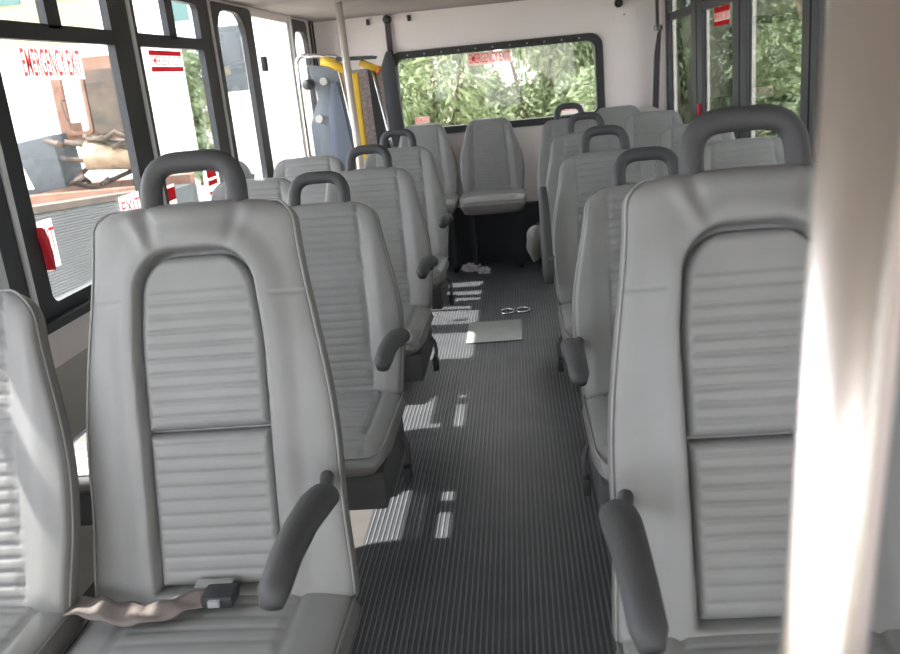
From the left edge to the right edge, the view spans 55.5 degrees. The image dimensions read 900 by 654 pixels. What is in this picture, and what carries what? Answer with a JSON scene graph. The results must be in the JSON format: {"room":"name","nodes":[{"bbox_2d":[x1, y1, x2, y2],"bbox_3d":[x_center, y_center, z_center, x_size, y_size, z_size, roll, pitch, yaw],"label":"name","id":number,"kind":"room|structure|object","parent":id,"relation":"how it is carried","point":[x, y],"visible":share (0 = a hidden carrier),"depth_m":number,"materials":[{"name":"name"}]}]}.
{"room":"vehicle interior","nodes":[
{"label":"vehicle interior","id":0,"kind":"room"},
{"bbox_2d":[48,0,319,595],"bbox_3d":[-1.175,0.327,2.153,0.060,2.900,8.960,-4,16,5],"label":"wall","id":1,"kind":"structure","parent":0,"point":[69,344],"depth_m":2.58,"materials":[{"name":"white paint"}]},
{"bbox_2d":[0,174,30,299],"bbox_3d":[-1.232,-0.321,1.731,0.028,0.985,1.020,-4,16,5],"label":"window","id":2,"kind":"structure","parent":1,"relation":"in","point":[12,276],"depth_m":2.25,"materials":[{"name":"black"}]},
{"bbox_2d":[0,143,38,305],"bbox_3d":[-1.189,-0.470,2.232,0.028,1.020,0.016,-4,16,5],"label":"trim","id":3,"kind":"structure","parent":1,"relation":"attached to","point":[3,170],"depth_m":2.29,"materials":[{"name":"grey"}]},
{"bbox_2d":[46,299,90,334],"bbox_3d":[-1.211,0.330,1.313,0.045,0.025,7.350,-4,16,5],"label":"trim","id":4,"kind":"structure","parent":1,"relation":"attached to","point":[83,308],"depth_m":2.48,"materials":[{"name":"black"}]},
{"bbox_2d":[0,0,153,322],"bbox_3d":[-1.161,-0.614,2.700,0.028,0.985,0.950,-4,16,5],"label":"window","id":5,"kind":"structure","parent":1,"relation":"in","point":[115,33],"depth_m":2.58,"materials":[{"name":"black"}]},
{"bbox_2d":[36,227,56,270],"bbox_3d":[-1.142,-0.219,2.412,0.026,0.128,0.034,-4,16,5],"label":"release latch","id":6,"kind":"object","parent":5,"relation":"attached to","point":[43,239],"visible":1,"depth_m":2.41,"materials":[{"name":"red plastic"}]},
{"bbox_2d":[36,218,60,266],"bbox_3d":[-1.157,-0.236,2.458,0.002,0.140,0.100,-4,16,5],"label":"warning sticker","id":7,"kind":"object","parent":5,"relation":"attached to","point":[46,224],"visible":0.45,"depth_m":2.48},
{"bbox_2d":[15,47,84,80],"bbox_3d":[-1.186,-0.786,2.555,0.002,0.090,0.370,-4,16,5],"label":"warning sticker","id":8,"kind":"object","parent":5,"relation":"attached to","point":[34,63],"visible":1,"depth_m":2.54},
{"bbox_2d":[118,191,140,210],"bbox_3d":[-1.120,-0.426,3.000,0.002,0.080,0.160,-4,16,5],"label":"warning sticker","id":9,"kind":"object","parent":5,"relation":"attached to","point":[130,201],"visible":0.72,"depth_m":3.00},
{"bbox_2d":[125,0,166,204],"bbox_3d":[-1.121,-0.753,3.168,0.028,1.020,0.016,-4,16,5],"label":"trim","id":10,"kind":"structure","parent":1,"relation":"attached to","point":[127,4],"depth_m":3.12,"materials":[{"name":"grey"}]},
{"bbox_2d":[129,0,231,203],"bbox_3d":[-1.097,-0.882,3.588,0.028,0.985,0.850,-4,16,5],"label":"window","id":11,"kind":"structure","parent":1,"relation":"in","point":[203,42],"depth_m":3.77,"materials":[{"name":"black"}]},
{"bbox_2d":[148,50,183,71],"bbox_3d":[-1.126,-1.057,3.401,0.002,0.080,0.330,-4,16,5],"label":"warning sticker","id":12,"kind":"object","parent":11,"relation":"attached to","point":[160,61],"visible":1,"depth_m":3.39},
{"bbox_2d":[167,183,176,203],"bbox_3d":[-1.092,-0.502,3.354,0.001,0.110,0.095,-4,16,5],"label":"warning sticker","id":13,"kind":"object","parent":11,"relation":"attached to","point":[170,188],"visible":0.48,"depth_m":3.36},
{"bbox_2d":[206,171,217,196],"bbox_3d":[-1.058,-0.643,3.820,0.001,0.130,0.120,-4,16,5],"label":"warning sticker","id":14,"kind":"object","parent":11,"relation":"attached to","point":[211,175],"visible":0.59,"depth_m":3.81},
{"bbox_2d":[206,0,234,157],"bbox_3d":[-1.060,-1.007,4.008,0.028,1.020,0.016,-4,16,5],"label":"trim","id":15,"kind":"structure","parent":1,"relation":"attached to","point":[207,1],"depth_m":3.96,"materials":[{"name":"grey"}]},
{"bbox_2d":[209,1,273,177],"bbox_3d":[-1.043,-1.107,4.333,0.028,0.985,0.650,-4,16,5],"label":"window","id":16,"kind":"structure","parent":1,"relation":"in","point":[242,16],"depth_m":4.47,"materials":[{"name":"black"}]},
{"bbox_2d":[249,10,304,156],"bbox_3d":[-0.998,-1.318,5.030,0.018,0.985,0.770,-4,16,5],"label":"window","id":17,"kind":"structure","parent":1,"relation":"in","point":[254,14],"depth_m":5.31,"materials":[{"name":"white paint"}]},
{"bbox_2d":[260,56,268,71],"bbox_3d":[-1.016,-1.442,4.685,0.030,0.080,0.040,-4,16,5],"label":"clip","id":18,"kind":"object","parent":17,"relation":"attached to","point":[264,63],"visible":1,"depth_m":4.67,"materials":[{"name":"grey plastic"}]},
{"bbox_2d":[286,15,307,156],"bbox_3d":[-0.915,-1.065,5.541,0.020,1.800,0.030,-4,16,5],"label":"trim","id":19,"kind":"structure","parent":1,"relation":"attached to","point":[290,30],"depth_m":5.35,"materials":[{"name":"grey"}]},
{"bbox_2d":[291,19,316,114],"bbox_3d":[-0.947,-1.510,5.665,0.028,0.985,0.400,-4,16,5],"label":"window","id":20,"kind":"structure","parent":1,"relation":"in","point":[298,26],"depth_m":5.71,"materials":[{"name":"black"}]},
{"bbox_2d":[308,21,315,65],"bbox_3d":[-0.884,-1.232,6.093,0.022,1.800,0.025,-4,16,5],"label":"trim","id":21,"kind":"structure","parent":1,"relation":"attached to","point":[309,22],"depth_m":5.87,"materials":[{"name":"grey plastic"}]},
{"bbox_2d":[311,21,318,65],"bbox_3d":[-0.878,-1.256,6.174,0.022,1.800,0.015,-4,16,5],"label":"trim","id":22,"kind":"structure","parent":1,"relation":"attached to","point":[312,26],"depth_m":5.95,"materials":[{"name":"grey plastic"}]},
{"bbox_2d":[74,259,616,653],"bbox_3d":[0.105,0.773,2.164,2.540,0.003,8.900,-4,16,5],"label":"floor","id":23,"kind":"structure","parent":0,"point":[494,544],"depth_m":2.78,"materials":[{"name":"rubber"}]},
{"bbox_2d":[0,289,82,653],"bbox_3d":[-0.840,0.528,1.393,0.434,1.076,0.609,-4,16,5],"label":"passenger seat","id":24,"kind":"object","parent":23,"relation":"on","point":[40,515],"visible":0.97,"depth_m":1.44,"materials":[{"name":"grey leather"}]},
{"bbox_2d":[0,606,82,653],"bbox_3d":[-0.846,0.566,1.298,0.416,0.095,0.405,-4,16,5],"label":"cushion","id":25,"kind":"object","parent":24,"relation":"on","point":[23,629],"depth_m":1.39,"materials":[{"name":"grey leather"}]},
{"bbox_2d":[72,425,92,525],"bbox_3d":[-0.782,0.264,2.314,0.434,1.050,0.609,-4,16,5],"label":"passenger seat","id":26,"kind":"object","parent":23,"relation":"on","point":[79,439],"visible":0.02,"depth_m":2.08,"materials":[{"name":"grey leather"}]},
{"bbox_2d":[73,428,89,493],"bbox_3d":[-0.788,0.302,2.219,0.416,0.092,0.405,-4,16,5],"label":"cushion","id":27,"kind":"object","parent":26,"relation":"on","point":[79,439],"depth_m":2.07,"materials":[{"name":"grey leather"}]},
{"bbox_2d":[60,149,360,653],"bbox_3d":[-0.398,0.387,1.375,0.491,1.274,0.630,-4,16,5],"label":"passenger seat","id":28,"kind":"object","parent":23,"relation":"on","point":[214,433],"visible":0.96,"depth_m":1.46,"materials":[{"name":"grey leather"}]},
{"bbox_2d":[63,578,239,626],"bbox_3d":[-0.506,0.459,1.425,0.303,0.025,0.104,-4,16,5],"label":"belt","id":29,"kind":"object","parent":28,"relation":"on","point":[217,592],"visible":1,"depth_m":1.41,"materials":[{"name":"grey fabric"}]},
{"bbox_2d":[65,593,360,653],"bbox_3d":[-0.402,0.551,1.322,0.470,0.092,0.430,-4,16,5],"label":"cushion","id":30,"kind":"object","parent":28,"relation":"on","point":[308,623],"depth_m":1.38,"materials":[{"name":"grey leather"}]},
{"bbox_2d":[211,177,291,204],"bbox_3d":[-0.712,0.015,3.135,0.434,1.050,0.609,-4,16,5],"label":"passenger seat","id":31,"kind":"object","parent":23,"relation":"on","point":[276,187],"visible":0.09,"depth_m":3.21,"materials":[{"name":"grey leather"}]},
{"bbox_2d":[273,155,344,204],"bbox_3d":[-0.639,-0.228,3.935,0.434,1.050,0.609,-4,16,5],"label":"passenger seat","id":32,"kind":"object","parent":23,"relation":"on","point":[291,168],"visible":0.1,"depth_m":4.01,"materials":[{"name":"grey leather"}]},
{"bbox_2d":[295,53,393,170],"bbox_3d":[-0.546,-0.881,5.224,0.571,1.550,0.310,-4,16,5],"label":"lift","id":33,"kind":"object","parent":23,"relation":"on","point":[331,128],"visible":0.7,"depth_m":5.06,"materials":[{"name":"metal"},{"name":"yellow paint"},{"name":"black plastic"}]},
{"bbox_2d":[335,2,363,168],"bbox_3d":[-0.522,-0.941,4.989,0.067,1.801,0.042,-4,16,5],"label":"pole","id":34,"kind":"object","parent":23,"relation":"on","point":[338,5],"visible":0.64,"depth_m":4.84,"materials":[{"name":"beige"}]},
{"bbox_2d":[288,171,412,509],"bbox_3d":[-0.317,0.193,2.253,0.487,1.133,0.661,-4,16,5],"label":"passenger seat","id":35,"kind":"object","parent":23,"relation":"on","point":[352,275],"visible":0.59,"depth_m":2.33,"materials":[{"name":"grey leather"}]},
{"bbox_2d":[335,390,405,477],"bbox_3d":[-0.341,0.268,2.187,0.416,0.092,0.405,-4,16,5],"label":"cushion","id":36,"kind":"object","parent":35,"relation":"on","point":[371,421],"depth_m":2.10,"materials":[{"name":"grey leather"}]},
{"bbox_2d":[324,144,439,381],"bbox_3d":[-0.257,-0.058,3.083,0.487,1.133,0.661,-4,16,5],"label":"passenger seat","id":37,"kind":"object","parent":23,"relation":"on","point":[391,191],"visible":0.48,"depth_m":3.16,"materials":[{"name":"grey leather"}]},
{"bbox_2d":[402,305,433,356],"bbox_3d":[-0.280,0.017,3.018,0.416,0.092,0.405,-4,16,5],"label":"cushion","id":38,"kind":"object","parent":37,"relation":"on","point":[418,319],"depth_m":2.94,"materials":[{"name":"grey leather"}]},
{"bbox_2d":[364,128,453,384],"bbox_3d":[-0.200,-0.317,3.943,0.487,1.133,0.661,-4,16,5],"label":"passenger seat","id":39,"kind":"object","parent":23,"relation":"on","point":[419,161],"visible":0.41,"depth_m":4.02,"materials":[{"name":"grey plastic"}]},
{"bbox_2d":[432,255,448,288],"bbox_3d":[-0.223,-0.243,3.878,0.416,0.092,0.405,-4,16,5],"label":"cushion","id":40,"kind":"object","parent":39,"relation":"on","point":[440,274],"depth_m":3.78,"materials":[{"name":"grey leather"}]},
{"bbox_2d":[398,123,459,271],"bbox_3d":[-0.162,-0.871,5.968,0.460,1.040,0.529,-4,16,5],"label":"passenger seat","id":41,"kind":"object","parent":23,"relation":"on","point":[433,136],"visible":0.44,"depth_m":6.01,"materials":[{"name":"grey plastic"}]},
{"bbox_2d":[444,193,459,215],"bbox_3d":[-0.164,-0.834,5.915,0.460,0.121,0.405,-4,16,5],"label":"cushion","id":42,"kind":"object","parent":41,"relation":"on","point":[452,199],"depth_m":5.77,"materials":[{"name":"grey leather"}]},
{"bbox_2d":[461,262,480,271],"bbox_3d":[0.151,-0.422,6.121,0.147,0.084,0.100,-4,16,5],"label":"plastic wrapper","id":43,"kind":"object","parent":23,"relation":"on","point":[469,267],"visible":0.94,"depth_m":6.10,"materials":[{"name":"white plastic"}]},
{"bbox_2d":[477,266,491,273],"bbox_3d":[0.242,-0.397,6.019,0.101,0.065,0.094,-4,16,5],"label":"plastic wrapper","id":44,"kind":"object","parent":23,"relation":"on","point":[485,270],"visible":1,"depth_m":6.00,"materials":[{"name":"white plastic"}]},
{"bbox_2d":[459,117,526,268],"bbox_3d":[0.300,-0.903,5.925,0.460,1.040,0.529,-4,16,5],"label":"passenger seat","id":45,"kind":"object","parent":23,"relation":"on","point":[491,164],"visible":1,"depth_m":5.98,"materials":[{"name":"grey leather"}]},
{"bbox_2d":[459,188,526,214],"bbox_3d":[0.298,-0.866,5.872,0.460,0.121,0.405,-4,16,5],"label":"cushion","id":46,"kind":"object","parent":45,"relation":"on","point":[473,201],"depth_m":5.71,"materials":[{"name":"grey leather"}]},
{"bbox_2d":[466,319,521,343],"bbox_3d":[0.243,0.022,4.649,0.295,0.005,0.380,-4,16,5],"label":"floor plate","id":47,"kind":"object","parent":23,"relation":"on","point":[502,330],"visible":1,"depth_m":4.63,"materials":[{"name":"metal"}]},
{"bbox_2d":[500,308,514,314],"bbox_3d":[0.335,-0.091,4.996,0.090,0.010,0.110,-4,16,5],"label":"ring","id":48,"kind":"object","parent":23,"relation":"on","point":[506,308],"visible":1,"depth_m":4.99,"materials":[{"name":"silver metal"}]},
{"bbox_2d":[515,307,529,312],"bbox_3d":[0.425,-0.100,4.997,0.090,0.010,0.110,-4,16,5],"label":"ring","id":49,"kind":"object","parent":23,"relation":"on","point":[516,309],"visible":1,"depth_m":4.97,"materials":[{"name":"silver metal"}]},
{"bbox_2d":[536,103,596,196],"bbox_3d":[0.727,-0.688,4.893,0.434,1.133,0.612,-4,16,5],"label":"passenger seat","id":50,"kind":"object","parent":23,"relation":"on","point":[551,129],"visible":0.22,"depth_m":4.98,"materials":[{"name":"grey leather"}]},
{"bbox_2d":[526,220,541,261],"bbox_3d":[0.468,-0.466,4.643,0.110,0.224,0.187,-4,16,5],"label":"hanging bag","id":51,"kind":"object","parent":50,"relation":"hanging from","point":[533,245],"visible":0.81,"depth_m":4.58,"materials":[{"name":"grey plastic"}]},
{"bbox_2d":[545,112,619,300],"bbox_3d":[0.656,-0.371,3.842,0.434,1.133,0.612,-4,16,5],"label":"passenger seat","id":52,"kind":"object","parent":23,"relation":"on","point":[563,145],"visible":0.12,"depth_m":3.93,"materials":[{"name":"grey plastic"}]},
{"bbox_2d":[539,125,657,379],"bbox_3d":[0.562,-0.095,2.937,0.470,1.133,0.612,-4,16,5],"label":"passenger seat","id":53,"kind":"object","parent":23,"relation":"on","point":[584,172],"visible":0.38,"depth_m":3.02,"materials":[{"name":"grey leather"}]},
{"bbox_2d":[558,302,572,339],"bbox_3d":[0.578,-0.018,2.851,0.416,0.092,0.405,-4,16,5],"label":"cushion","id":54,"kind":"object","parent":53,"relation":"on","point":[565,308],"depth_m":2.86,"materials":[{"name":"grey leather"}]},
{"bbox_2d":[596,105,639,126],"bbox_3d":[1.184,-0.965,5.842,0.460,1.040,0.529,-4,16,5],"label":"passenger seat","id":55,"kind":"object","parent":23,"relation":"on","point":[615,115],"visible":0.06,"depth_m":5.89,"materials":[{"name":"grey leather"}]},
{"bbox_2d":[560,146,678,507],"bbox_3d":[0.509,0.170,2.060,0.487,1.133,0.661,-4,16,5],"label":"passenger seat","id":56,"kind":"object","parent":23,"relation":"on","point":[588,355],"visible":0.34,"depth_m":2.16,"materials":[{"name":"grey leather"}]},
{"bbox_2d":[582,392,608,481],"bbox_3d":[0.530,0.241,1.990,0.416,0.092,0.405,-4,16,5],"label":"cushion","id":57,"kind":"object","parent":56,"relation":"on","point":[595,404],"depth_m":1.99,"materials":[{"name":"grey leather"}]},
{"bbox_2d":[622,110,682,147],"bbox_3d":[1.183,-0.659,4.793,0.434,1.050,0.609,-4,16,5],"label":"passenger seat","id":58,"kind":"object","parent":23,"relation":"on","point":[643,129],"visible":0.21,"depth_m":4.87,"materials":[{"name":"grey leather"}]},
{"bbox_2d":[654,123,734,177],"bbox_3d":[1.119,-0.334,3.713,0.434,1.050,0.609,-4,16,5],"label":"passenger seat","id":59,"kind":"object","parent":23,"relation":"on","point":[669,137],"visible":0.09,"depth_m":3.79,"materials":[{"name":"grey leather"}]},
{"bbox_2d":[704,136,784,170],"bbox_3d":[1.044,-0.082,2.884,0.434,1.050,0.609,-4,16,5],"label":"passenger seat","id":60,"kind":"object","parent":23,"relation":"on","point":[756,151],"visible":0.06,"depth_m":2.96,"materials":[{"name":"grey leather"}]},
{"bbox_2d":[599,104,899,653],"bbox_3d":[0.454,0.370,1.151,0.490,1.274,0.628,-4,16,5],"label":"passenger seat","id":61,"kind":"object","parent":23,"relation":"on","point":[705,360],"visible":0.73,"depth_m":1.24,"materials":[{"name":"grey leather"}]},
{"bbox_2d":[616,629,899,653],"bbox_3d":[0.470,0.533,1.096,0.470,0.092,0.430,-4,16,5],"label":"cushion","id":62,"kind":"object","parent":61,"relation":"on","point":[679,641],"depth_m":1.23,"materials":[{"name":"grey leather"}]},
{"bbox_2d":[779,0,899,653],"bbox_3d":[0.163,0.344,0.412,0.111,1.801,0.032,-4,16,5],"label":"pole","id":63,"kind":"object","parent":23,"relation":"on","point":[850,346],"visible":1,"depth_m":0.30,"materials":[{"name":"silver metal"}]},
{"bbox_2d":[221,0,521,21],"bbox_3d":[-0.070,-1.058,1.654,2.540,0.220,8.960,-4,16,5],"label":"ceiling","id":64,"kind":"structure","parent":0,"point":[309,10],"depth_m":5.23,"materials":[{"name":"plastic"}]},
{"bbox_2d":[652,0,666,109],"bbox_3d":[1.413,-1.842,5.807,0.096,0.900,0.051,-13,18,-24],"label":"belt","id":65,"kind":"object","parent":64,"relation":"hanging from","point":[658,27],"visible":0.88,"depth_m":5.80,"materials":[{"name":"grey fabric"}]},
{"bbox_2d":[314,0,663,206],"bbox_3d":[0.364,-1.044,6.287,2.540,2.900,0.060,-4,16,5],"label":"wall","id":66,"kind":"structure","parent":0,"point":[628,46],"depth_m":5.96,"materials":[{"name":"white paint"}]},
{"bbox_2d":[366,15,410,146],"bbox_3d":[-0.390,-1.714,6.065,0.315,0.945,0.079,-4,16,5],"label":"belt","id":67,"kind":"object","parent":66,"relation":"hanging from","point":[390,82],"visible":0.78,"depth_m":6.02,"materials":[{"name":"woven fabric webbing"},{"name":"black plastic"}]},
{"bbox_2d":[448,201,541,265],"bbox_3d":[0.166,-0.678,6.312,1.150,0.416,0.070,-4,16,5],"label":"trim","id":68,"kind":"structure","parent":66,"relation":"attached to","point":[496,234],"depth_m":6.27,"materials":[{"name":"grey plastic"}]},
{"bbox_2d":[394,33,604,133],"bbox_3d":[0.334,-1.712,6.077,1.500,0.590,0.099,-4,16,5],"label":"window","id":69,"kind":"structure","parent":66,"relation":"in","point":[596,41],"depth_m":5.98,"materials":[{"name":"black rubber"}]},
{"bbox_2d":[415,116,429,123],"bbox_3d":[-0.200,-1.496,6.187,0.100,0.045,0.002,-4,16,5],"label":"warning sticker","id":70,"kind":"object","parent":69,"relation":"attached to","point":[419,120],"visible":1,"depth_m":6.19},
{"bbox_2d":[467,49,510,65],"bbox_3d":[0.276,-1.899,6.031,0.310,0.085,0.002,-4,16,5],"label":"warning sticker","id":71,"kind":"object","parent":69,"relation":"attached to","point":[500,56],"visible":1,"depth_m":6.03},
{"bbox_2d":[562,104,583,114],"bbox_3d":[0.875,-1.552,6.093,0.160,0.065,0.002,-4,16,5],"label":"warning sticker","id":72,"kind":"object","parent":69,"relation":"attached to","point":[566,111],"visible":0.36,"depth_m":6.10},
{"bbox_2d":[614,0,622,6],"bbox_3d":[1.151,-2.208,5.820,0.060,0.060,0.049,-4,16,5],"label":"dome","id":73,"kind":"object","parent":66,"relation":"attached to","point":[618,3],"visible":1,"depth_m":5.80,"materials":[{"name":"grey plastic"}]},
{"bbox_2d":[613,6,635,22],"bbox_3d":[1.193,-2.138,5.846,0.150,0.095,0.033,-4,16,5],"label":"speaker box","id":74,"kind":"object","parent":66,"relation":"attached to","point":[620,14],"visible":1,"depth_m":5.83,"materials":[{"name":"white paint"}]},
{"bbox_3d":[1.288,0.155,1.922,0.060,2.900,8.960,-4,16,5],"label":"wall","id":75,"kind":"structure","parent":0,"visible":0},
{"bbox_2d":[665,0,696,123],"bbox_3d":[1.456,-1.655,5.363,0.028,0.985,1.000,-4,16,5],"label":"window","id":76,"kind":"structure","parent":75,"relation":"in","point":[680,15],"depth_m":5.37,"materials":[{"name":"black"}]},
{"bbox_2d":[696,0,739,138],"bbox_3d":[1.387,-1.369,4.418,0.028,0.985,0.940,-4,16,5],"label":"window","id":77,"kind":"structure","parent":75,"relation":"in","point":[718,47],"depth_m":4.44,"materials":[{"name":"black"}]},
{"bbox_2d":[697,104,700,115],"bbox_3d":[1.417,-1.190,4.857,0.017,0.149,0.039,-4,16,5],"label":"release latch","id":78,"kind":"object","parent":77,"relation":"attached to","point":[698,105],"visible":0.47,"depth_m":4.84,"materials":[{"name":"red plastic"}]},
{"bbox_2d":[714,4,729,26],"bbox_3d":[1.361,-1.560,4.284,0.002,0.090,0.330,-4,16,5],"label":"warning sticker","id":79,"kind":"object","parent":77,"relation":"attached to","point":[722,13],"visible":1,"depth_m":4.27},
{"bbox_2d":[740,0,811,137],"bbox_3d":[1.320,-1.089,3.492,0.028,0.985,0.960,-4,16,5],"label":"window","id":80,"kind":"structure","parent":75,"relation":"in","point":[775,35],"depth_m":3.46,"materials":[{"name":"black"}]},
{"bbox_2d":[809,0,825,162],"bbox_3d":[1.252,-0.807,2.561,0.028,0.985,0.950,-4,16,5],"label":"window","id":81,"kind":"structure","parent":75,"relation":"in","point":[818,6],"depth_m":2.98,"materials":[{"name":"black"}]},
{"label":"outside","id":82,"kind":"structure","parent":0,"visible":0},
{"bbox_2d":[195,95,534,200],"bbox_3d":[1.601,-3.545,19.757,120.000,0.050,120.000,-4,16,5],"label":"ground","id":83,"kind":"structure","parent":82,"point":[203,190],"depth_m":23.26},
{"bbox_2d":[0,0,95,52],"bbox_3d":[-13.379,-10.951,31.955,5.600,10.000,7.100,-4,16,5],"label":"house","id":84,"kind":"structure","parent":83,"relation":"on","point":[76,13],"depth_m":28.71,"materials":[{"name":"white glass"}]},
{"bbox_2d":[0,44,197,194],"bbox_3d":[-9.985,-3.734,17.921,8.750,3.500,2.400,-4,16,5],"label":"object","id":85,"kind":"object","parent":83,"relation":"on","point":[31,104],"visible":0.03,"depth_m":16.48,"materials":[{"name":"white paint"}]},
{"bbox_2d":[32,186,175,298],"bbox_3d":[-3.709,-0.594,8.519,0.530,1.640,4.300,-4,16,5],"label":"roller shutter","id":86,"kind":"object","parent":83,"relation":"on","point":[73,220],"visible":0.13,"depth_m":8.02,"materials":[{"name":"white metal"}]},
{"bbox_2d":[18,55,198,204],"bbox_3d":[-5.127,-2.283,12.274,2.350,3.010,1.550,-4,16,5],"label":"building","id":87,"kind":"structure","parent":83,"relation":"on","point":[51,163],"depth_m":11.90,"materials":[{"name":"orange metal"}]},
{"bbox_2d":[84,68,123,133],"bbox_3d":[-4.821,-3.151,11.942,0.440,0.860,0.040,-4,16,5],"label":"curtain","id":88,"kind":"object","parent":87,"relation":"hanging from","point":[100,96],"depth_m":11.93,"materials":[{"name":"beige fabric"}]},
{"bbox_2d":[90,0,218,176],"bbox_3d":[-8.710,-8.011,26.667,3.250,6.500,2.250,-4,16,5],"label":"shed","id":89,"kind":"object","parent":83,"relation":"on","point":[147,13],"visible":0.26,"depth_m":25.22,"materials":[{"name":"white paint"}]},
{"bbox_2d":[181,50,213,184],"bbox_3d":[-7.270,-5.820,23.488,2.265,3.852,2.130,-4,16,5],"label":"shrub","id":90,"kind":"object","parent":83,"relation":"on","point":[191,62],"visible":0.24,"depth_m":23.03,"materials":[{"name":"green plant"}]},
{"bbox_2d":[218,11,312,178],"bbox_3d":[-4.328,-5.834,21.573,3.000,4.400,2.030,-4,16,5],"label":"van","id":91,"kind":"object","parent":83,"relation":"on","point":[266,35],"visible":0.17,"depth_m":20.60,"materials":[{"name":"white paint"}]},
{"bbox_2d":[400,55,464,125],"bbox_3d":[-0.888,-3.998,14.639,2.955,4.394,2.535,-15,19,-30],"label":"shrub","id":92,"kind":"object","parent":83,"relation":"on","point":[447,68],"visible":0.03,"depth_m":14.17,"materials":[{"name":"green plant"}]},
{"bbox_2d":[398,50,517,126],"bbox_3d":[-0.221,-2.399,10.861,2.443,3.198,2.006,-6,16,0],"label":"shrub","id":93,"kind":"object","parent":83,"relation":"on","point":[415,104],"visible":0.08,"depth_m":10.26,"materials":[{"name":"green plant"}]},
{"bbox_2d":[451,41,595,123],"bbox_3d":[1.386,-3.299,12.450,2.716,3.662,2.198,-6,16,-1],"label":"shrub","id":94,"kind":"object","parent":83,"relation":"on","point":[577,55],"visible":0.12,"depth_m":12.06,"materials":[{"name":"green plant"}]},
{"bbox_2d":[508,43,593,116],"bbox_3d":[2.459,-4.337,14.899,3.541,4.058,2.863,-4,16,5],"label":"shrub","id":95,"kind":"object","parent":83,"relation":"on","point":[525,59],"visible":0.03,"depth_m":14.18,"materials":[{"name":"green plant"}]},
{"bbox_2d":[544,60,595,115],"bbox_3d":[2.609,-2.784,10.616,2.670,3.547,2.318,-7,16,-5],"label":"shrub","id":96,"kind":"object","parent":83,"relation":"on","point":[584,82],"visible":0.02,"depth_m":10.31,"materials":[{"name":"green plant"}]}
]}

